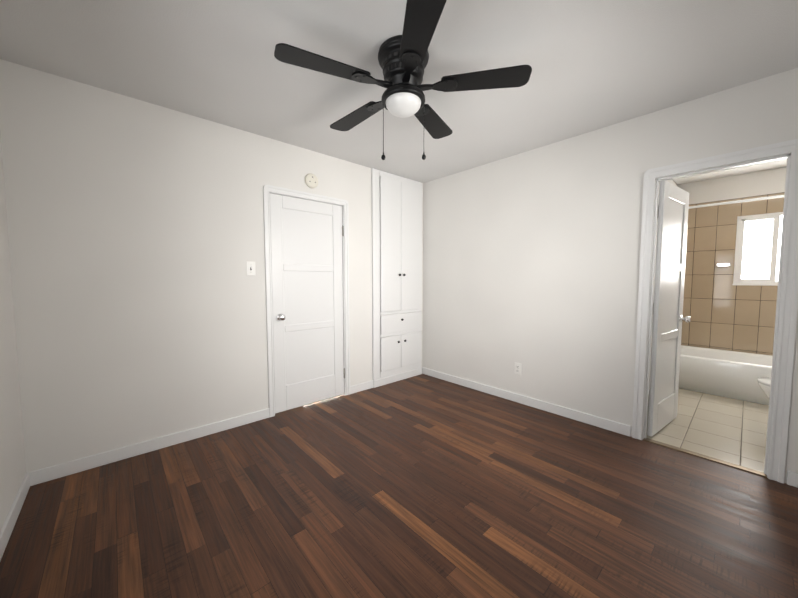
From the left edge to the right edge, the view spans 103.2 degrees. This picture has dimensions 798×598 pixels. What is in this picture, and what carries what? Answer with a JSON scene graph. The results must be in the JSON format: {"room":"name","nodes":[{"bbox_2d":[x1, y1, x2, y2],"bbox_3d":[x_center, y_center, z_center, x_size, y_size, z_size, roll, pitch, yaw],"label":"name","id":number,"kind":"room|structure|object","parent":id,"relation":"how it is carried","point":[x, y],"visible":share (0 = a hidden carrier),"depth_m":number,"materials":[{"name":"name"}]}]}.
{"room":"empty bedroom","nodes":[
{"label":"empty bedroom","id":0,"kind":"room"},
{"bbox_2d":[0,130,25,530],"bbox_3d":[-1.126,-0.024,0.513,0.120,2.460,3.420,-3,5,-42],"label":"wall","id":1,"kind":"structure","parent":0,"point":[12,464],"depth_m":1.69,"materials":[{"name":"paint"}]},
{"bbox_2d":[0,471,35,560],"bbox_3d":[-1.125,1.154,0.688,0.018,0.086,3.270,-3,5,-42],"label":"baseboard","id":2,"kind":"structure","parent":1,"relation":"attached to","point":[29,480],"depth_m":1.62,"materials":[{"name":"white wood"}]},
{"bbox_2d":[0,59,422,472],"bbox_3d":[-1.000,-0.178,3.008,3.657,2.460,0.120,-3,5,-42],"label":"wall","id":3,"kind":"structure","parent":0,"point":[136,233],"depth_m":2.19,"materials":[{"name":"paint"}]},
{"bbox_2d":[35,408,268,483],"bbox_3d":[-1.683,1.050,2.373,1.394,0.086,0.018,-3,5,-42],"label":"baseboard","id":4,"kind":"structure","parent":3,"relation":"attached to","point":[39,476],"depth_m":2.24,"materials":[{"name":"white wood"}]},
{"bbox_2d":[246,262,254,274],"bbox_3d":[-1.254,-0.258,2.681,0.072,0.116,0.016,-3,5,-42],"label":"light switch","id":5,"kind":"object","parent":3,"relation":"attached to","point":[250,268],"visible":1,"depth_m":2.68,"materials":[{"name":"white plastic"}]},
{"bbox_2d":[263,185,349,417],"bbox_3d":[-0.888,0.019,3.109,0.856,2.054,0.139,-3,5,-42],"label":"door frame","id":6,"kind":"structure","parent":3,"relation":"attached to","point":[269,189],"depth_m":2.88,"materials":[{"name":"white wood"}]},
{"bbox_2d":[270,193,344,412],"bbox_3d":[-0.843,0.046,3.070,0.750,1.986,0.095,-3,5,-42],"label":"door","id":7,"kind":"structure","parent":3,"relation":"in","point":[307,273],"depth_m":3.06,"materials":[{"name":"white paint"}]},
{"bbox_2d":[304,173,317,187],"bbox_3d":[-0.827,-1.123,3.002,0.134,0.134,0.034,-3,5,-42],"label":"smoke detector","id":8,"kind":"object","parent":3,"relation":"attached to","point":[311,180],"visible":1,"depth_m":2.99,"materials":[{"name":"beige plastic"}]},
{"bbox_2d":[350,380,372,393],"bbox_3d":[-0.415,0.980,3.518,0.316,0.086,0.014,-3,5,-42],"label":"baseboard","id":9,"kind":"structure","parent":3,"relation":"attached to","point":[366,385],"depth_m":3.51,"materials":[{"name":"white wood"}]},
{"bbox_2d":[371,168,422,387],"bbox_3d":[-0.131,-0.235,3.952,0.793,2.458,0.482,-3,5,-42],"label":"tall cabinet","id":10,"kind":"object","parent":3,"relation":"in","point":[396,202],"visible":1,"depth_m":3.75,"materials":[{"name":"white wood"}]},
{"bbox_2d":[0,374,797,597],"bbox_3d":[0.102,1.180,1.780,3.537,0.100,3.540,-3,5,-42],"label":"floor","id":11,"kind":"structure","parent":0,"point":[422,486],"depth_m":1.66,"materials":[{"name":"brown wood"}]},
{"bbox_2d":[0,0,797,184],"bbox_3d":[1.208,-1.420,2.351,6.157,0.100,3.940,-3,5,-42],"label":"ceiling","id":12,"kind":"structure","parent":0,"point":[596,64],"depth_m":1.76,"materials":[{"name":"paint"}]},
{"bbox_2d":[274,0,531,159],"bbox_3d":[-0.010,-1.051,1.759,1.268,0.563,1.222,-3,5,-42],"label":"ceiling fan","id":13,"kind":"object","parent":12,"relation":"hanging from","point":[403,58],"visible":1,"depth_m":1.62,"materials":[{"name":"black metal"}]},
{"bbox_2d":[422,68,797,483],"bbox_3d":[1.499,-0.170,2.881,0.120,2.460,3.420,-3,5,-42],"label":"wall","id":14,"kind":"structure","parent":0,"point":[531,262],"depth_m":2.81,"materials":[{"name":"paint"}]},
{"bbox_2d":[514,362,520,374],"bbox_3d":[1.193,0.700,3.176,0.009,0.116,0.072,-3,5,-42],"label":"wall outlet","id":15,"kind":"object","parent":14,"relation":"attached to","point":[517,369],"visible":1,"depth_m":3.17,"materials":[{"name":"white plastic"}]},
{"bbox_2d":[422,367,630,436],"bbox_3d":[1.064,0.991,3.333,0.014,0.086,2.273,-3,5,-42],"label":"baseboard","id":16,"kind":"structure","parent":14,"relation":"attached to","point":[617,427],"depth_m":3.02,"materials":[{"name":"white wood"}]},
{"bbox_2d":[647,180,690,435],"bbox_3d":[2.238,0.084,2.584,0.621,1.969,0.181,-3,5,-42],"label":"door","id":17,"kind":"structure","parent":14,"relation":"in","point":[672,227],"depth_m":2.55,"materials":[{"name":"white paint"}]},
{"bbox_2d":[643,438,766,477],"bbox_3d":[2.110,1.099,2.226,0.054,0.007,0.627,-3,5,-42],"label":"sill","id":18,"kind":"structure","parent":14,"relation":"attached to","point":[746,469],"depth_m":2.19,"materials":[{"name":"brown metal"}]},
{"bbox_2d":[632,139,797,483],"bbox_3d":[2.137,0.079,2.188,0.158,2.048,0.761,-3,5,-42],"label":"door frame","id":19,"kind":"structure","parent":14,"relation":"attached to","point":[781,375],"depth_m":1.95,"materials":[{"name":"white wood"}]},
{"bbox_2d":[649,179,676,383],"bbox_3d":[2.688,-0.204,3.428,2.380,2.460,0.120,-3,5,-42],"label":"wall","id":20,"kind":"structure","parent":0,"point":[672,181],"depth_m":3.43,"materials":[{"name":"paint"}]},
{"bbox_2d":[646,388,768,472],"bbox_3d":[3.261,1.111,2.907,2.575,0.100,1.780,-3,5,-42],"label":"floor","id":21,"kind":"structure","parent":0,"point":[730,430],"depth_m":2.61,"materials":[{"name":"tile"}]},
{"bbox_2d":[679,345,772,404],"bbox_3d":[3.852,0.836,3.425,0.738,0.385,1.532,-3,5,-42],"label":"bathtub","id":22,"kind":"object","parent":21,"relation":"on","point":[730,374],"visible":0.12,"depth_m":3.41,"materials":[{"name":"white ceramic"}]},
{"bbox_2d":[757,377,770,397],"bbox_3d":[3.186,0.697,2.393,0.440,0.790,0.636,-3,5,-42],"label":"toilet","id":23,"kind":"object","parent":21,"relation":"on","point":[764,383],"visible":0.17,"depth_m":2.55,"materials":[{"name":"white ceramic"}]},
{"bbox_3d":[3.801,-0.128,2.199,2.380,2.460,0.120,-3,5,-42],"label":"wall","id":24,"kind":"structure","parent":21,"relation":"on","visible":0},
{"bbox_2d":[689,195,783,208],"bbox_3d":[3.593,-0.984,3.079,0.060,0.060,1.538,-3,5,-42],"label":"shower curtain rod","id":25,"kind":"object","parent":24,"relation":"attached to","point":[745,200],"visible":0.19,"depth_m":3.22,"materials":[{"name":"white plastic"}]},
{"bbox_2d":[677,167,785,355],"bbox_3d":[4.171,-0.218,3.650,0.120,2.460,1.780,-3,5,-42],"label":"wall","id":26,"kind":"structure","parent":0,"point":[721,311],"depth_m":3.82,"materials":[{"name":"tile"}]},
{"bbox_2d":[716,263,730,266],"bbox_3d":[3.905,-0.411,3.809,0.044,0.044,0.120,-3,5,-42],"label":"soap dish","id":27,"kind":"object","parent":26,"relation":"attached to","point":[723,264],"visible":0.94,"depth_m":3.80,"materials":[{"name":"white ceramic"}]},
{"bbox_2d":[732,212,782,285],"bbox_3d":[4.225,-0.555,3.533,0.079,0.812,0.653,-3,5,-42],"label":"window","id":28,"kind":"structure","parent":26,"relation":"in","point":[757,250],"depth_m":3.64,"materials":[{"name":"white glass"}]}
]}

